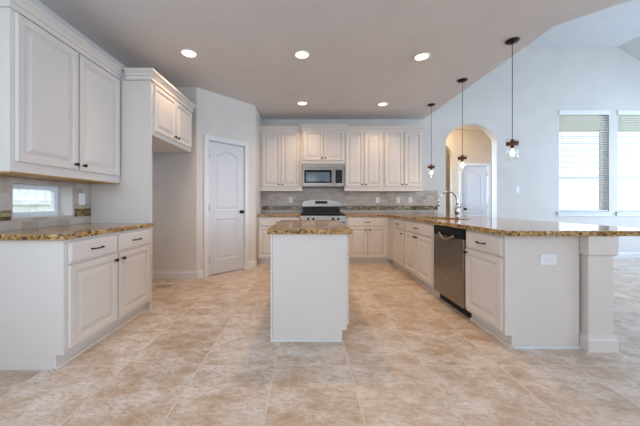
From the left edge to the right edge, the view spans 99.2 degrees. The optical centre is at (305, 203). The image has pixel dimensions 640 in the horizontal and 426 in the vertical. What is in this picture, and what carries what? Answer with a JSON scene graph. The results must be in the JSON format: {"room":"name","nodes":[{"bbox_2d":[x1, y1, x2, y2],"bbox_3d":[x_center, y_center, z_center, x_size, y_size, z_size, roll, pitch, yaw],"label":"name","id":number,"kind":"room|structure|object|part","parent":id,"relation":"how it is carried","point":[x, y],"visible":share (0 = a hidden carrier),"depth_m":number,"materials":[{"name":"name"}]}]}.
{"room":"kitchen","nodes":[
{"label":"kitchen","id":0,"kind":"room"},
{"bbox_2d":[0,0,152,269],"bbox_3d":[-2.375,-0.305,0.990,0.190,2.850,9.220,0,0,0],"label":"wall","id":1,"kind":"structure","parent":0,"point":[65,193],"depth_m":2.65,"materials":[{"name":"paint"}]},
{"bbox_2d":[13,184,57,216],"bbox_3d":[-2.435,-0.025,2.380,0.040,0.278,0.548,0,0,0],"label":"window","id":2,"kind":"structure","parent":1,"relation":"in","point":[53,190],"depth_m":2.50,"materials":[{"name":"white plastic"}]},
{"bbox_2d":[0,177,90,230],"bbox_3d":[-2.273,0.002,2.333,0.012,0.404,1.066,0,0,0],"label":"backsplash","id":3,"kind":"structure","parent":1,"relation":"attached to","point":[81,213],"depth_m":2.32,"materials":[{"name":"tile"}]},
{"bbox_2d":[79,193,84,204],"bbox_3d":[-2.265,-0.045,2.755,0.008,0.118,0.075,0,0,0],"label":"wall outlet","id":4,"kind":"object","parent":3,"relation":"attached to","point":[81,195],"visible":1,"depth_m":2.75,"materials":[{"name":"white plastic"}]},
{"bbox_2d":[0,0,123,183],"bbox_3d":[-2.095,-0.807,2.313,0.364,1.204,1.110,0,0,0],"label":"upper cabinet","id":5,"kind":"object","parent":1,"relation":"attached to","point":[60,95],"visible":1,"depth_m":2.11,"materials":[{"name":"paint"}]},
{"bbox_3d":[-1.954,-0.787,2.082,0.019,1.005,0.494,0,0,0],"label":"door","id":6,"kind":"part","parent":5,"relation":"part of","materials":[{"name":"paint"}]},
{"bbox_3d":[-2.097,-1.355,2.313,0.360,0.108,1.110,0,0,0],"label":"crown moulding","id":7,"kind":"part","parent":5,"relation":"part of","materials":[{"name":"paint"}]},
{"bbox_3d":[-1.954,-0.787,2.596,0.019,1.005,0.503,0,0,0],"label":"door","id":8,"kind":"part","parent":5,"relation":"part of","materials":[{"name":"paint"}]},
{"bbox_2d":[124,68,195,151],"bbox_3d":[-1.932,-1.071,3.382,0.688,0.681,1.111,0,0,0],"label":"upper cabinet","id":9,"kind":"object","parent":1,"relation":"attached to","point":[172,111],"visible":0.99,"depth_m":3.23,"materials":[{"name":"paint"}]},
{"bbox_3d":[-1.744,-1.357,3.382,0.302,0.108,1.111,0,0,0],"label":"crown moulding","id":10,"kind":"part","parent":9,"relation":"part of","materials":[{"name":"paint"}]},
{"bbox_3d":[-1.629,-1.030,3.159,0.019,0.500,0.459,0,0,0],"label":"door","id":11,"kind":"part","parent":9,"relation":"part of","materials":[{"name":"paint"}]},
{"bbox_3d":[-1.629,-1.030,3.631,0.019,0.500,0.459,0,0,0],"label":"door","id":12,"kind":"part","parent":9,"relation":"part of","materials":[{"name":"paint"}]},
{"bbox_2d":[153,87,196,269],"bbox_3d":[-1.955,-0.305,4.100,0.650,2.850,0.100,0,0,0],"label":"wall","id":13,"kind":"structure","parent":0,"point":[174,173],"depth_m":4.05,"materials":[{"name":"paint"}]},
{"bbox_2d":[153,270,196,278],"bbox_3d":[-1.955,1.058,4.042,0.650,0.125,0.016,0,0,0],"label":"baseboard","id":14,"kind":"structure","parent":13,"relation":"attached to","point":[157,274],"depth_m":4.03,"materials":[{"name":"paint"}]},
{"bbox_2d":[197,88,254,270],"bbox_3d":[-1.298,-0.305,4.460,0.100,2.850,1.050,0,0,44],"label":"wall","id":15,"kind":"structure","parent":0,"point":[218,115],"depth_m":4.31,"materials":[{"name":"paint"}]},
{"bbox_2d":[204,134,248,276],"bbox_3d":[-1.288,0.034,4.424,0.155,2.172,0.794,0,0,44],"label":"door","id":16,"kind":"structure","parent":15,"relation":"in","point":[226,164],"depth_m":4.41,"materials":[{"name":"paint"}]},
{"bbox_2d":[197,260,255,278],"bbox_3d":[-1.257,1.058,4.419,0.017,0.125,1.050,0,0,44],"label":"baseboard","id":17,"kind":"structure","parent":15,"relation":"attached to","point":[200,273],"depth_m":4.11,"materials":[{"name":"paint"}]},
{"bbox_2d":[255,106,260,263],"bbox_3d":[-0.955,-0.305,5.200,0.095,2.850,0.803,0,0,-2],"label":"wall","id":18,"kind":"structure","parent":0,"point":[257,116],"depth_m":4.94,"materials":[{"name":"paint"}]},
{"bbox_2d":[0,258,639,425],"bbox_3d":[2.960,1.170,2.250,10.880,0.100,11.900,0,0,0],"label":"floor","id":19,"kind":"structure","parent":0,"point":[203,354],"depth_m":1.79,"materials":[{"name":"tile"}]},
{"bbox_2d":[0,227,150,369],"bbox_3d":[-1.931,0.683,2.348,0.692,0.874,1.040,0,0,0],"label":"base cabinet","id":20,"kind":"object","parent":19,"relation":"on","point":[59,299],"visible":1,"depth_m":1.86,"materials":[{"name":"paint"}]},
{"bbox_2d":[0,223,152,239],"bbox_3d":[-1.938,0.225,2.336,0.660,0.040,1.072,0,0,0],"label":"countertop","id":21,"kind":"structure","parent":20,"relation":"on","point":[65,232],"depth_m":2.06,"materials":[{"name":"stone"}]},
{"bbox_3d":[-1.629,0.342,2.108,0.019,0.147,0.476,0,0,0],"label":"drawer","id":22,"kind":"part","parent":20,"relation":"part of","materials":[{"name":"paint"}]},
{"bbox_3d":[-1.629,0.713,2.108,0.019,0.565,0.476,0,0,0],"label":"door","id":23,"kind":"part","parent":20,"relation":"part of","materials":[{"name":"paint"}]},
{"bbox_3d":[-1.629,0.342,2.600,0.019,0.147,0.476,0,0,0],"label":"drawer","id":24,"kind":"part","parent":20,"relation":"part of","materials":[{"name":"paint"}]},
{"bbox_3d":[-1.629,0.713,2.600,0.019,0.565,0.476,0,0,0],"label":"door","id":25,"kind":"part","parent":20,"relation":"part of","materials":[{"name":"paint"}]},
{"bbox_2d":[90,80,151,308],"bbox_3d":[-1.959,-0.090,2.885,0.638,2.420,0.022,0,0,0],"label":"end panel","id":26,"kind":"object","parent":19,"relation":"on","point":[130,200],"visible":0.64,"depth_m":2.87,"materials":[{"name":"paint"}]},
{"bbox_2d":[155,279,172,286],"bbox_3d":[-1.914,1.089,3.734,0.243,0.060,0.259,0,0,0],"label":"water line","id":27,"kind":"object","parent":19,"relation":"on","point":[163,284],"visible":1,"depth_m":3.66,"materials":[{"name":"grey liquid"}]},
{"bbox_2d":[257,216,300,263],"bbox_3d":[-0.500,0.683,5.272,0.796,0.874,0.652,0,0,0],"label":"base cabinet","id":28,"kind":"object","parent":19,"relation":"on","point":[263,223],"visible":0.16,"depth_m":4.98,"materials":[{"name":"paint"}]},
{"bbox_3d":[-0.686,0.713,4.989,0.367,0.565,0.019,0,0,0],"label":"door","id":29,"kind":"part","parent":28,"relation":"part of","materials":[{"name":"paint"}]},
{"bbox_2d":[257,213,300,216],"bbox_3d":[-0.498,0.225,5.276,0.789,0.040,0.621,0,0,0],"label":"countertop","id":30,"kind":"structure","parent":28,"relation":"on","point":[263,214],"depth_m":4.96,"materials":[{"name":"stone"}]},
{"bbox_3d":[-0.497,0.342,4.989,0.745,0.147,0.019,0,0,0],"label":"drawer","id":31,"kind":"part","parent":28,"relation":"part of","materials":[{"name":"paint"}]},
{"bbox_2d":[270,234,348,341],"bbox_3d":[0.051,0.683,2.768,0.678,0.874,1.143,0,0,0],"label":"kitchen island","id":32,"kind":"object","parent":19,"relation":"on","point":[310,272],"visible":0.91,"depth_m":2.21,"materials":[{"name":"paint"}]},
{"bbox_3d":[0.003,1.111,2.203,0.582,0.018,0.012,0,0,0],"label":"shoe moulding","id":33,"kind":"part","parent":32,"relation":"part of","materials":[{"name":"paint"}]},
{"bbox_2d":[267,220,352,233],"bbox_3d":[0.033,0.225,2.785,0.685,0.040,1.230,0,0,0],"label":"island countertop","id":34,"kind":"structure","parent":32,"relation":"on","point":[283,226],"depth_m":2.32,"materials":[{"name":"stone"}]},
{"bbox_3d":[0.345,0.342,2.507,0.019,0.147,0.525,0,0,0],"label":"drawer","id":35,"kind":"part","parent":32,"relation":"part of","materials":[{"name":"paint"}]},
{"bbox_3d":[0.345,0.713,2.507,0.019,0.565,0.525,0,0,0],"label":"door","id":36,"kind":"part","parent":32,"relation":"part of","materials":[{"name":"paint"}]},
{"bbox_2d":[301,199,345,224],"bbox_3d":[0.310,0.506,5.224,0.812,1.187,0.711,0,0,0],"label":"gas range","id":37,"kind":"object","parent":19,"relation":"on","point":[317,209],"visible":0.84,"depth_m":5.51,"materials":[{"name":"silver metal"}]},
{"bbox_2d":[301,214,344,215],"bbox_3d":[0.310,0.225,5.238,0.812,0.020,0.534,0,0,0],"label":"cooktop","id":38,"kind":"object","parent":37,"relation":"in","point":[301,214],"depth_m":4.97,"materials":[{"name":"black ceramic"}]},
{"bbox_3d":[0.310,0.280,4.947,0.812,0.111,0.046,0,0,0],"label":"control panel","id":39,"kind":"part","parent":37,"relation":"part of","materials":[{"name":"silver metal"}]},
{"bbox_2d":[345,217,392,263],"bbox_3d":[1.426,0.683,5.272,1.408,0.874,0.652,0,0,0],"label":"base cabinet","id":40,"kind":"object","parent":19,"relation":"on","point":[369,243],"visible":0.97,"depth_m":4.98,"materials":[{"name":"paint"}]},
{"bbox_3d":[0.942,0.713,4.989,0.358,0.565,0.019,0,0,0],"label":"door","id":41,"kind":"part","parent":40,"relation":"part of","materials":[{"name":"paint"}]},
{"bbox_3d":[1.126,0.342,4.989,0.726,0.147,0.019,0,0,0],"label":"drawer","id":42,"kind":"part","parent":40,"relation":"part of","materials":[{"name":"paint"}]},
{"bbox_3d":[1.310,0.713,4.989,0.358,0.565,0.019,0,0,0],"label":"door","id":43,"kind":"part","parent":40,"relation":"part of","materials":[{"name":"paint"}]},
{"bbox_2d":[342,213,639,235],"bbox_3d":[1.752,0.225,3.808,2.056,0.040,3.556,0,0,0],"label":"countertop","id":44,"kind":"structure","parent":40,"relation":"on","point":[493,225],"depth_m":2.54,"materials":[{"name":"stone"}]},
{"bbox_2d":[438,191,462,216],"bbox_3d":[2.144,0.010,4.050,0.360,0.390,0.072,0,0,0],"label":"faucet","id":45,"kind":"object","parent":44,"relation":"on","point":[457,208],"visible":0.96,"depth_m":4.04,"materials":[{"name":"silver metal"}]},
{"bbox_3d":[2.115,-0.075,4.050,0.293,0.220,0.023,0,0,0],"label":"spout","id":46,"kind":"part","parent":45,"relation":"part of","materials":[{"name":"silver metal"}]},
{"bbox_2d":[390,217,408,274],"bbox_3d":[1.805,0.683,4.615,0.628,0.874,0.766,0,0,0],"label":"base cabinet","id":47,"kind":"object","parent":19,"relation":"on","point":[397,226],"visible":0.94,"depth_m":4.54,"materials":[{"name":"paint"}]},
{"bbox_3d":[1.534,0.342,4.515,0.019,0.147,0.520,0,0,0],"label":"drawer","id":48,"kind":"part","parent":47,"relation":"part of","materials":[{"name":"paint"}]},
{"bbox_3d":[1.534,0.713,4.515,0.019,0.565,0.520,0,0,0],"label":"door","id":49,"kind":"part","parent":47,"relation":"part of","materials":[{"name":"paint"}]},
{"bbox_2d":[405,220,439,296],"bbox_3d":[1.805,0.683,3.740,0.628,0.874,0.977,0,0,0],"label":"base cabinet","id":50,"kind":"object","parent":19,"relation":"on","point":[419,236],"visible":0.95,"depth_m":3.63,"materials":[{"name":"paint"}]},
{"bbox_3d":[1.534,0.713,3.988,0.019,0.565,0.434,0,0,0],"label":"door","id":51,"kind":"part","parent":50,"relation":"part of","materials":[{"name":"paint"}]},
{"bbox_3d":[1.534,0.342,3.765,0.019,0.147,0.880,0,0,0],"label":"drawer","id":52,"kind":"part","parent":50,"relation":"part of","materials":[{"name":"paint"}]},
{"bbox_3d":[1.534,0.713,3.542,0.019,0.565,0.434,0,0,0],"label":"door","id":53,"kind":"part","parent":50,"relation":"part of","materials":[{"name":"paint"}]},
{"bbox_2d":[434,225,471,317],"bbox_3d":[1.794,0.685,2.938,0.621,0.869,0.618,0,0,0],"label":"dishwasher","id":54,"kind":"object","parent":19,"relation":"on","point":[449,242],"visible":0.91,"depth_m":2.86,"materials":[{"name":"silver metal"}]},
{"bbox_3d":[1.506,0.358,2.938,0.044,0.079,0.333,0,0,0],"label":"handle","id":55,"kind":"part","parent":54,"relation":"part of","materials":[{"name":"silver metal"}]},
{"bbox_3d":[1.538,0.688,2.938,0.034,0.665,0.612,0,0,0],"label":"door","id":56,"kind":"part","parent":54,"relation":"part of","materials":[{"name":"silver metal"}]},
{"bbox_3d":[1.539,0.303,2.938,0.032,0.097,0.612,0,0,0],"label":"control panel","id":57,"kind":"part","parent":54,"relation":"part of","materials":[{"name":"black plastic"}]},
{"bbox_2d":[463,230,580,348],"bbox_3d":[1.805,0.683,2.361,0.628,0.874,0.527,0,0,0],"label":"base cabinet","id":58,"kind":"object","parent":19,"relation":"on","point":[524,303],"visible":0.98,"depth_m":2.11,"materials":[{"name":"paint"}]},
{"bbox_3d":[1.534,0.713,2.366,0.019,0.565,0.477,0,0,0],"label":"door","id":59,"kind":"part","parent":58,"relation":"part of","materials":[{"name":"paint"}]},
{"bbox_3d":[1.534,0.342,2.366,0.019,0.147,0.477,0,0,0],"label":"drawer","id":60,"kind":"part","parent":58,"relation":"part of","materials":[{"name":"paint"}]},
{"bbox_3d":[1.862,1.110,2.103,0.514,0.020,0.013,0,0,0],"label":"shoe moulding","id":61,"kind":"part","parent":58,"relation":"part of","materials":[{"name":"paint"}]},
{"bbox_2d":[540,254,556,264],"bbox_3d":[1.880,0.435,2.105,0.128,0.085,0.008,0,0,0],"label":"wall outlet","id":62,"kind":"object","parent":58,"relation":"attached to","point":[545,259],"visible":1,"depth_m":2.10,"materials":[{"name":"white plastic"}]},
{"bbox_2d":[579,236,618,352],"bbox_3d":[2.236,0.683,2.158,0.228,0.873,0.228,0,0,0],"label":"post","id":63,"kind":"object","parent":19,"relation":"on","point":[596,253],"visible":0.6,"depth_m":2.06,"materials":[{"name":"paint"}]},
{"bbox_2d":[38,0,629,118],"bbox_3d":[2.960,-1.780,0.990,10.720,0.100,9.220,0,0,0],"label":"ceiling","id":64,"kind":"structure","parent":0,"point":[362,52],"depth_m":2.89,"materials":[{"name":"paint"}]},
{"bbox_2d":[180,48,197,57],"bbox_3d":[-1.347,-1.724,3.130,0.198,0.010,0.198,0,0,0],"label":"recessed light","id":65,"kind":"object","parent":64,"relation":"in","point":[185,52],"visible":1,"depth_m":3.13,"materials":[{"name":"paint"}]},
{"bbox_2d":[294,50,309,59],"bbox_3d":[-0.046,-1.724,3.160,0.198,0.010,0.198,0,0,0],"label":"recessed light","id":66,"kind":"object","parent":64,"relation":"in","point":[300,54],"visible":1,"depth_m":3.15,"materials":[{"name":"paint"}]},
{"bbox_2d":[296,101,307,105],"bbox_3d":[-0.065,-1.724,4.690,0.198,0.010,0.198,0,0,0],"label":"recessed light","id":67,"kind":"object","parent":64,"relation":"in","point":[301,103],"visible":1,"depth_m":4.69,"materials":[{"name":"paint"}]},
{"bbox_2d":[377,102,388,106],"bbox_3d":[1.335,-1.724,4.730,0.198,0.010,0.198,0,0,0],"label":"recessed light","id":68,"kind":"object","parent":64,"relation":"in","point":[380,104],"visible":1,"depth_m":4.73,"materials":[{"name":"paint"}]},
{"bbox_2d":[413,52,430,60],"bbox_3d":[1.364,-1.724,3.200,0.198,0.010,0.198,0,0,0],"label":"recessed light","id":69,"kind":"object","parent":64,"relation":"in","point":[422,56],"visible":1,"depth_m":3.19,"materials":[{"name":"paint"}]},
{"bbox_2d":[427,103,434,174],"bbox_3d":[2.190,-1.095,4.753,0.132,1.270,0.132,0,0,0],"label":"pendant light","id":70,"kind":"object","parent":64,"relation":"hanging from","point":[430,167],"visible":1,"depth_m":4.75,"materials":[{"name":"brown metal"}]},
{"bbox_3d":[2.190,-1.185,4.753,0.006,1.030,0.006,0,0,-22],"label":"cord","id":71,"kind":"part","parent":70,"relation":"part of","materials":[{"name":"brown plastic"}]},
{"bbox_2d":[457,78,467,169],"bbox_3d":[2.190,-1.095,3.810,0.132,1.270,0.132,0,0,0],"label":"pendant light","id":72,"kind":"object","parent":64,"relation":"hanging from","point":[462,157],"visible":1,"depth_m":3.81,"materials":[{"name":"brown metal"}]},
{"bbox_3d":[2.190,-1.185,3.810,0.006,1.030,0.006,0,0,-22],"label":"cord","id":73,"kind":"part","parent":72,"relation":"part of","materials":[{"name":"brown plastic"}]},
{"bbox_2d":[505,37,519,160],"bbox_3d":[2.190,-1.095,2.887,0.132,1.270,0.132,0,0,0],"label":"pendant light","id":74,"kind":"object","parent":64,"relation":"hanging from","point":[511,41],"visible":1,"depth_m":2.88,"materials":[{"name":"brown metal"}]},
{"bbox_2d":[510,145,514,155],"bbox_3d":[2.190,-0.560,2.887,0.048,0.114,0.047,0,0,0],"label":"bulb","id":75,"kind":"object","parent":74,"relation":"attached to","point":[512,152],"depth_m":2.87,"materials":[{"name":"beige glass"}]},
{"bbox_3d":[2.190,-1.185,2.887,0.006,1.030,0.006,0,0,22],"label":"cord","id":76,"kind":"part","parent":74,"relation":"part of","materials":[{"name":"brown plastic"}]},
{"bbox_2d":[446,149,449,213],"bbox_3d":[3.750,-0.430,7.585,2.900,3.100,1.030,0,0,0],"label":"wall","id":77,"kind":"structure","parent":0,"point":[447,152],"depth_m":8.00,"materials":[{"name":"paint"}]},
{"bbox_2d":[261,47,639,251],"bbox_3d":[2.960,-1.050,5.675,10.720,4.340,0.150,0,0,0],"label":"wall","id":78,"kind":"structure","parent":0,"point":[547,81],"depth_m":5.60,"materials":[{"name":"paint"}]},
{"bbox_2d":[259,126,301,191],"bbox_3d":[-0.497,-0.866,5.408,0.841,1.248,0.380,0,0,0],"label":"upper cabinet","id":79,"kind":"object","parent":78,"relation":"attached to","point":[280,147],"visible":0.97,"depth_m":5.25,"materials":[{"name":"paint"}]},
{"bbox_3d":[-0.676,-0.850,5.260,0.353,1.056,0.019,0,0,0],"label":"door","id":80,"kind":"part","parent":79,"relation":"part of","materials":[{"name":"paint"}]},
{"bbox_3d":[-0.497,-0.257,5.263,0.841,0.030,0.014,0,0,0],"label":"light rail","id":81,"kind":"part","parent":79,"relation":"part of","materials":[{"name":"paint"}]},
{"bbox_3d":[-0.497,-1.436,5.410,0.841,0.108,0.376,0,0,0],"label":"crown moulding","id":82,"kind":"part","parent":79,"relation":"part of","materials":[{"name":"paint"}]},
{"bbox_3d":[-0.305,-0.850,5.260,0.351,1.056,0.019,0,0,0],"label":"door","id":83,"kind":"part","parent":79,"relation":"part of","materials":[{"name":"paint"}]},
{"bbox_2d":[300,124,347,163],"bbox_3d":[0.334,-1.137,5.383,0.911,0.745,0.430,0,0,0],"label":"upper cabinet","id":84,"kind":"object","parent":78,"relation":"attached to","point":[321,143],"visible":0.98,"depth_m":5.20,"materials":[{"name":"paint"}]},
{"bbox_3d":[0.138,-1.111,5.210,0.379,0.573,0.019,0,0,0],"label":"door","id":85,"kind":"part","parent":84,"relation":"part of","materials":[{"name":"paint"}]},
{"bbox_2d":[302,164,343,187],"bbox_3d":[0.325,-0.539,5.370,0.790,0.441,0.453,0,0,0],"label":"microwave","id":86,"kind":"object","parent":84,"relation":"attached to","point":[313,175],"visible":1,"depth_m":5.18,"materials":[{"name":"silver metal"}]},
{"bbox_3d":[0.234,-0.507,5.200,0.607,0.340,0.036,0,0,0],"label":"door","id":87,"kind":"part","parent":86,"relation":"part of","materials":[{"name":"silver metal"}]},
{"bbox_3d":[0.630,-0.507,5.200,0.179,0.340,0.036,0,0,0],"label":"control panel","id":88,"kind":"part","parent":86,"relation":"part of","materials":[{"name":"silver metal"}]},
{"bbox_3d":[0.334,-0.780,5.213,0.816,0.030,0.014,0,0,0],"label":"light rail","id":89,"kind":"part","parent":84,"relation":"part of","materials":[{"name":"paint"}]},
{"bbox_3d":[0.334,-1.456,5.385,0.911,0.108,0.426,0,0,0],"label":"crown moulding","id":90,"kind":"part","parent":84,"relation":"part of","materials":[{"name":"paint"}]},
{"bbox_3d":[0.530,-1.111,5.210,0.379,0.573,0.019,0,0,0],"label":"door","id":91,"kind":"part","parent":84,"relation":"part of","materials":[{"name":"paint"}]},
{"bbox_2d":[262,190,437,212],"bbox_3d":[0.900,-0.032,5.592,3.610,0.472,0.014,0,0,0],"label":"backsplash","id":92,"kind":"structure","parent":78,"relation":"attached to","point":[425,201],"depth_m":5.59,"materials":[{"name":"tile"}]},
{"bbox_2d":[342,126,383,191],"bbox_3d":[1.123,-0.866,5.408,0.757,1.248,0.380,0,0,0],"label":"upper cabinet","id":93,"kind":"object","parent":78,"relation":"attached to","point":[364,145],"visible":0.98,"depth_m":5.25,"materials":[{"name":"paint"}]},
{"bbox_3d":[0.933,-0.850,5.260,0.339,1.056,0.019,0,0,0],"label":"door","id":94,"kind":"part","parent":93,"relation":"part of","materials":[{"name":"paint"}]},
{"bbox_3d":[1.123,-0.257,5.263,0.757,0.030,0.014,0,0,0],"label":"light rail","id":95,"kind":"part","parent":93,"relation":"part of","materials":[{"name":"paint"}]},
{"bbox_3d":[1.123,-1.436,5.410,0.757,0.108,0.376,0,0,0],"label":"crown moulding","id":96,"kind":"part","parent":93,"relation":"part of","materials":[{"name":"paint"}]},
{"bbox_3d":[1.293,-0.850,5.260,0.331,1.056,0.019,0,0,0],"label":"door","id":97,"kind":"part","parent":93,"relation":"part of","materials":[{"name":"paint"}]},
{"bbox_2d":[380,126,425,191],"bbox_3d":[1.907,-0.866,5.408,0.804,1.248,0.380,0,0,0],"label":"upper cabinet","id":98,"kind":"object","parent":78,"relation":"attached to","point":[403,145],"visible":0.95,"depth_m":5.25,"materials":[{"name":"paint"}]},
{"bbox_3d":[1.699,-0.850,5.260,0.353,1.056,0.019,0,0,0],"label":"door","id":99,"kind":"part","parent":98,"relation":"part of","materials":[{"name":"paint"}]},
{"bbox_3d":[1.883,-0.257,5.263,0.757,0.030,0.014,0,0,0],"label":"light rail","id":100,"kind":"part","parent":98,"relation":"part of","materials":[{"name":"paint"}]},
{"bbox_3d":[1.907,-1.436,5.410,0.804,0.108,0.376,0,0,0],"label":"crown moulding","id":101,"kind":"part","parent":98,"relation":"part of","materials":[{"name":"paint"}]},
{"bbox_3d":[2.070,-0.850,5.260,0.327,1.056,0.019,0,0,0],"label":"door","id":102,"kind":"part","parent":98,"relation":"part of","materials":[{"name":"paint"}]},
{"bbox_2d":[556,115,613,215],"bbox_3d":[5.725,-0.822,5.647,1.150,2.174,0.185,0,0,0],"label":"window","id":103,"kind":"structure","parent":78,"relation":"in","point":[600,195],"depth_m":5.69,"materials":[{"name":"white plastic"}]},
{"bbox_2d":[559,110,609,210],"bbox_3d":[5.725,-0.881,5.624,1.054,2.068,0.078,0,0,0],"label":"window blind","id":104,"kind":"object","parent":103,"relation":"attached to","point":[561,112],"visible":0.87,"depth_m":5.62,"materials":[{"name":"white plastic"}]},
{"bbox_3d":[5.725,0.144,5.635,1.014,0.018,0.050,0,0,0],"label":"rail","id":105,"kind":"part","parent":104,"relation":"part of","materials":[{"name":"white plastic"}]},
{"bbox_3d":[5.725,0.215,5.577,1.150,0.099,0.044,0,0,0],"label":"sill","id":106,"kind":"part","parent":103,"relation":"part of","materials":[{"name":"paint"}]},
{"bbox_2d":[613,252,639,257],"bbox_3d":[6.066,1.058,5.592,4.269,0.125,0.016,0,0,0],"label":"baseboard","id":107,"kind":"structure","parent":78,"relation":"attached to","point":[620,254],"depth_m":5.58,"materials":[{"name":"paint"}]},
{"bbox_2d":[615,177,639,215],"bbox_3d":[6.935,-0.822,5.647,1.150,2.174,0.185,0,0,0],"label":"window","id":108,"kind":"structure","parent":78,"relation":"in","point":[617,213],"depth_m":5.58,"materials":[{"name":"white plastic"}]},
{"bbox_3d":[6.935,0.215,5.577,1.150,0.099,0.044,0,0,0],"label":"sill","id":109,"kind":"part","parent":108,"relation":"part of","materials":[{"name":"paint"}]},
{"bbox_2d":[617,110,639,210],"bbox_3d":[6.935,-0.881,5.624,1.054,2.068,0.078,0,0,0],"label":"window blind","id":110,"kind":"object","parent":108,"relation":"attached to","point":[619,112],"visible":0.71,"depth_m":5.62,"materials":[{"name":"white plastic"}]},
{"bbox_2d":[455,126,480,129],"bbox_3d":[3.700,-1.930,6.410,2.800,0.100,1.320,0,0,0],"label":"ceiling","id":111,"kind":"structure","parent":0,"point":[464,127],"depth_m":6.82,"materials":[{"name":"paint"}]},
{"bbox_2d":[446,130,491,216],"bbox_3d":[3.750,-0.380,7.010,2.700,3.000,0.120,0,0,0],"label":"wall","id":112,"kind":"structure","parent":0,"point":[477,145],"depth_m":6.95,"materials":[{"name":"paint"}]},
{"bbox_2d":[459,163,490,216],"bbox_3d":[4.310,0.042,6.975,0.804,2.157,0.170,0,0,0],"label":"door","id":113,"kind":"structure","parent":112,"relation":"in","point":[474,182],"depth_m":6.96,"materials":[{"name":"paint"}]},
{"bbox_2d":[526,0,639,60],"bbox_3d":[5.320,-2.694,1.125,6.000,1.252,9.250,0,0,0],"label":"ceiling","id":114,"kind":"structure","parent":0,"point":[618,25],"depth_m":5.09,"materials":[{"name":"paint"}]},
{"label":"outside","id":115,"kind":"structure","parent":0,"visible":0},
{"bbox_3d":[5.000,1.420,20.000,70.000,0.100,80.000,0,0,0],"label":"ground","id":116,"kind":"structure","parent":115,"visible":0},
{"bbox_2d":[13,189,49,211],"bbox_3d":[-4.680,0.495,4.600,0.060,1.750,7.200,0,0,0],"label":"fence","id":117,"kind":"object","parent":116,"relation":"on","point":[24,200],"visible":0.02,"depth_m":4.63,"materials":[{"name":"white wood"}]},
{"bbox_3d":[-4.669,-0.025,4.600,0.038,0.090,7.200,0,0,0],"label":"rail","id":118,"kind":"part","parent":117,"relation":"part of","materials":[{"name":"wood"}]},
{"bbox_2d":[559,115,639,130],"bbox_3d":[7.400,-0.370,6.675,4.200,3.480,1.750,0,0,0],"label":"patio cover","id":119,"kind":"object","parent":116,"relation":"on","point":[559,115],"visible":0.04,"depth_m":6.73,"materials":[{"name":"paint"}]}
]}

